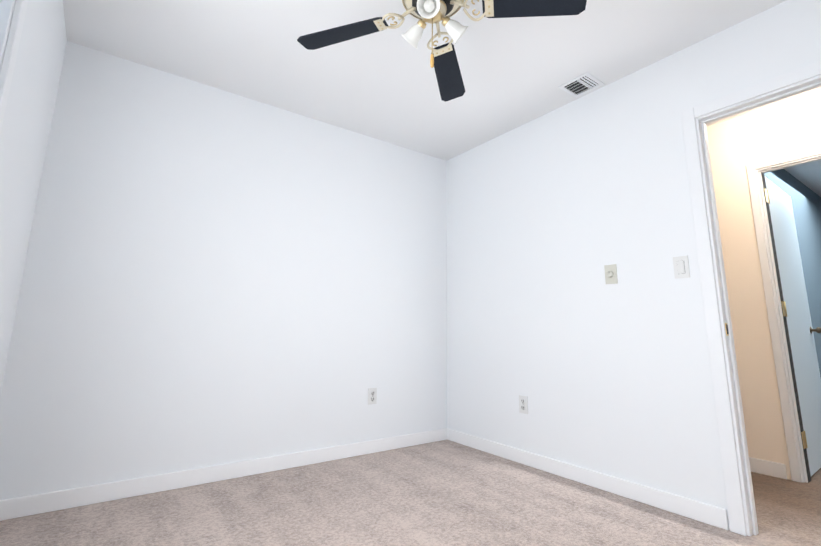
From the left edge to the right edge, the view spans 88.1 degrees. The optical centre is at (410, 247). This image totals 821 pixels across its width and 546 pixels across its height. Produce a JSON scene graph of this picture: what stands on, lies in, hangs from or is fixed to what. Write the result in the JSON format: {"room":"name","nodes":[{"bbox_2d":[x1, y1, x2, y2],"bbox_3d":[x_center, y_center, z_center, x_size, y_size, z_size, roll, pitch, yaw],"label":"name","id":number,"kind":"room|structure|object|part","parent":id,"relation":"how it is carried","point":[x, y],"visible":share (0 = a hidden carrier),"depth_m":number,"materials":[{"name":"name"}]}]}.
{"room":"empty bedroom","nodes":[
{"label":"empty bedroom","id":0,"kind":"room"},
{"bbox_2d":[0,0,66,393],"bbox_3d":[-0.944,-0.225,0.684,0.140,2.440,3.827,9,-13,-35],"label":"wall","id":1,"kind":"structure","parent":0,"point":[27,121],"depth_m":1.79,"materials":[{"name":"white paint"}]},
{"bbox_2d":[0,0,28,132],"bbox_3d":[-1.008,-0.529,0.853,0.157,1.300,1.062,9,-13,-35],"label":"window","id":2,"kind":"structure","parent":1,"relation":"in","point":[10,52],"depth_m":1.29,"materials":[{"name":"white"}]},
{"bbox_2d":[0,41,446,499],"bbox_3d":[-0.847,0.224,2.992,2.786,2.440,0.140,9,-13,-35],"label":"wall","id":3,"kind":"structure","parent":0,"point":[212,276],"depth_m":2.62,"materials":[{"name":"white paint"}]},
{"bbox_2d":[0,428,447,520],"bbox_3d":[-0.804,1.368,2.714,2.756,0.088,0.018,9,-13,-35],"label":"baseboard","id":4,"kind":"structure","parent":3,"relation":"attached to","point":[29,505],"depth_m":2.40,"materials":[{"name":"white wood"}]},
{"bbox_2d":[368,388,376,404],"bbox_3d":[-0.283,1.103,3.155,0.072,0.115,0.010,9,-13,-35],"label":"electrical outlet","id":5,"kind":"object","parent":3,"relation":"attached to","point":[372,395],"visible":1,"depth_m":3.15,"materials":[{"name":"white plastic"}]},
{"bbox_2d":[0,440,820,545],"bbox_3d":[2.190,1.393,2.142,7.280,0.100,5.327,9,-13,-35],"label":"floor","id":6,"kind":"structure","parent":0,"point":[444,493],"depth_m":2.08,"materials":[{"name":"carpet"}]},
{"bbox_2d":[63,0,820,196],"bbox_3d":[2.223,-1.100,2.625,7.280,0.100,5.327,9,-13,-35],"label":"ceiling","id":7,"kind":"structure","parent":0,"point":[516,72],"depth_m":2.44,"materials":[{"name":"white paint"}]},
{"bbox_2d":[297,0,586,101],"bbox_3d":[0.094,-0.973,1.766,0.909,0.532,0.909,7,-13,-30],"label":"ceiling fan","id":8,"kind":"object","parent":7,"relation":"hanging from","point":[444,61],"visible":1,"depth_m":1.79,"materials":[{"name":"black wood"}]},
{"bbox_2d":[558,72,604,97],"bbox_3d":[1.097,-1.039,2.725,0.200,0.012,0.200,9,-13,-35],"label":"ceiling vent","id":9,"kind":"object","parent":7,"relation":"in","point":[582,84],"visible":1,"depth_m":2.72,"materials":[{"name":"white metal"}]},
{"bbox_2d":[446,0,820,529],"bbox_3d":[1.403,0.131,2.357,0.095,2.440,3.827,9,-13,-35],"label":"wall","id":10,"kind":"structure","parent":0,"point":[551,214],"depth_m":2.59,"materials":[{"name":"white paint"}]},
{"bbox_2d":[519,395,527,413],"bbox_3d":[0.780,1.085,2.936,0.010,0.115,0.072,9,-13,-35],"label":"electrical outlet","id":11,"kind":"object","parent":10,"relation":"attached to","point":[523,404],"visible":1,"depth_m":2.93,"materials":[{"name":"white plastic"}]},
{"bbox_2d":[448,428,728,529],"bbox_3d":[0.888,1.391,2.716,0.014,0.088,1.928,9,-13,-35],"label":"baseboard","id":12,"kind":"structure","parent":10,"relation":"attached to","point":[706,513],"depth_m":2.40,"materials":[{"name":"white wood"}]},
{"bbox_2d":[604,264,617,283],"bbox_3d":[1.195,0.158,2.540,0.023,0.115,0.072,9,-13,-35],"label":"dimmer switch","id":13,"kind":"object","parent":10,"relation":"attached to","point":[610,274],"visible":1,"depth_m":2.54,"materials":[{"name":"grey plastic"}]},
{"bbox_2d":[673,256,689,278],"bbox_3d":[1.425,0.102,2.236,0.014,0.115,0.072,9,-13,-35],"label":"rocker light switch","id":14,"kind":"object","parent":10,"relation":"attached to","point":[681,266],"visible":1,"depth_m":2.23,"materials":[{"name":"white plastic"}]},
{"bbox_2d":[681,61,820,536],"bbox_3d":[1.803,0.209,1.779,0.119,2.076,0.972,9,-13,-35],"label":"door frame","id":15,"kind":"structure","parent":10,"relation":"attached to","point":[742,516],"depth_m":2.07,"materials":[{"name":"white wood"}]},
{"bbox_2d":[725,323,728,335],"bbox_3d":[1.544,0.398,2.069,0.034,0.060,0.004,9,-13,-35],"label":"strike plate","id":16,"kind":"object","parent":15,"relation":"attached to","point":[726,328],"visible":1,"depth_m":2.06,"materials":[{"name":"gold metal"}]},
{"bbox_2d":[706,90,820,479],"bbox_3d":[2.578,0.203,2.648,0.080,2.440,5.327,9,-13,-35],"label":"wall","id":17,"kind":"structure","parent":0,"point":[738,144],"depth_m":2.91,"materials":[{"name":"white paint"}]},
{"bbox_2d":[749,457,786,478],"bbox_3d":[1.731,1.549,3.469,0.014,0.088,2.072,9,-13,-35],"label":"baseboard","id":18,"kind":"structure","parent":17,"relation":"attached to","point":[769,468],"depth_m":2.70,"materials":[{"name":"white wood"}]},
{"bbox_2d":[746,147,820,482],"bbox_3d":[2.665,0.367,2.492,0.104,2.060,0.883,9,-13,-35],"label":"door frame","id":19,"kind":"structure","parent":17,"relation":"attached to","point":[796,457],"depth_m":2.78,"materials":[{"name":"white wood"}]},
{"bbox_3d":[2.460,0.453,2.797,0.062,2.002,0.016,9,-13,-35],"label":"hall door jamb rabbet","id":20,"kind":"part","parent":19,"relation":"part of","materials":[{"name":"white wood"}]},
{"bbox_2d":[765,176,820,475],"bbox_3d":[2.779,0.508,3.081,0.811,1.986,0.159,9,-13,-35],"label":"hall door","id":21,"kind":"structure","parent":17,"relation":"in","point":[801,330],"depth_m":3.04,"materials":[{"name":"white wood"}]},
{"bbox_2d":[764,169,820,376],"bbox_3d":[3.541,0.456,3.890,2.970,2.440,0.120,9,-13,-35],"label":"wall","id":22,"kind":"structure","parent":0,"point":[806,202],"depth_m":4.10,"materials":[{"name":"blue paint"}]}
]}

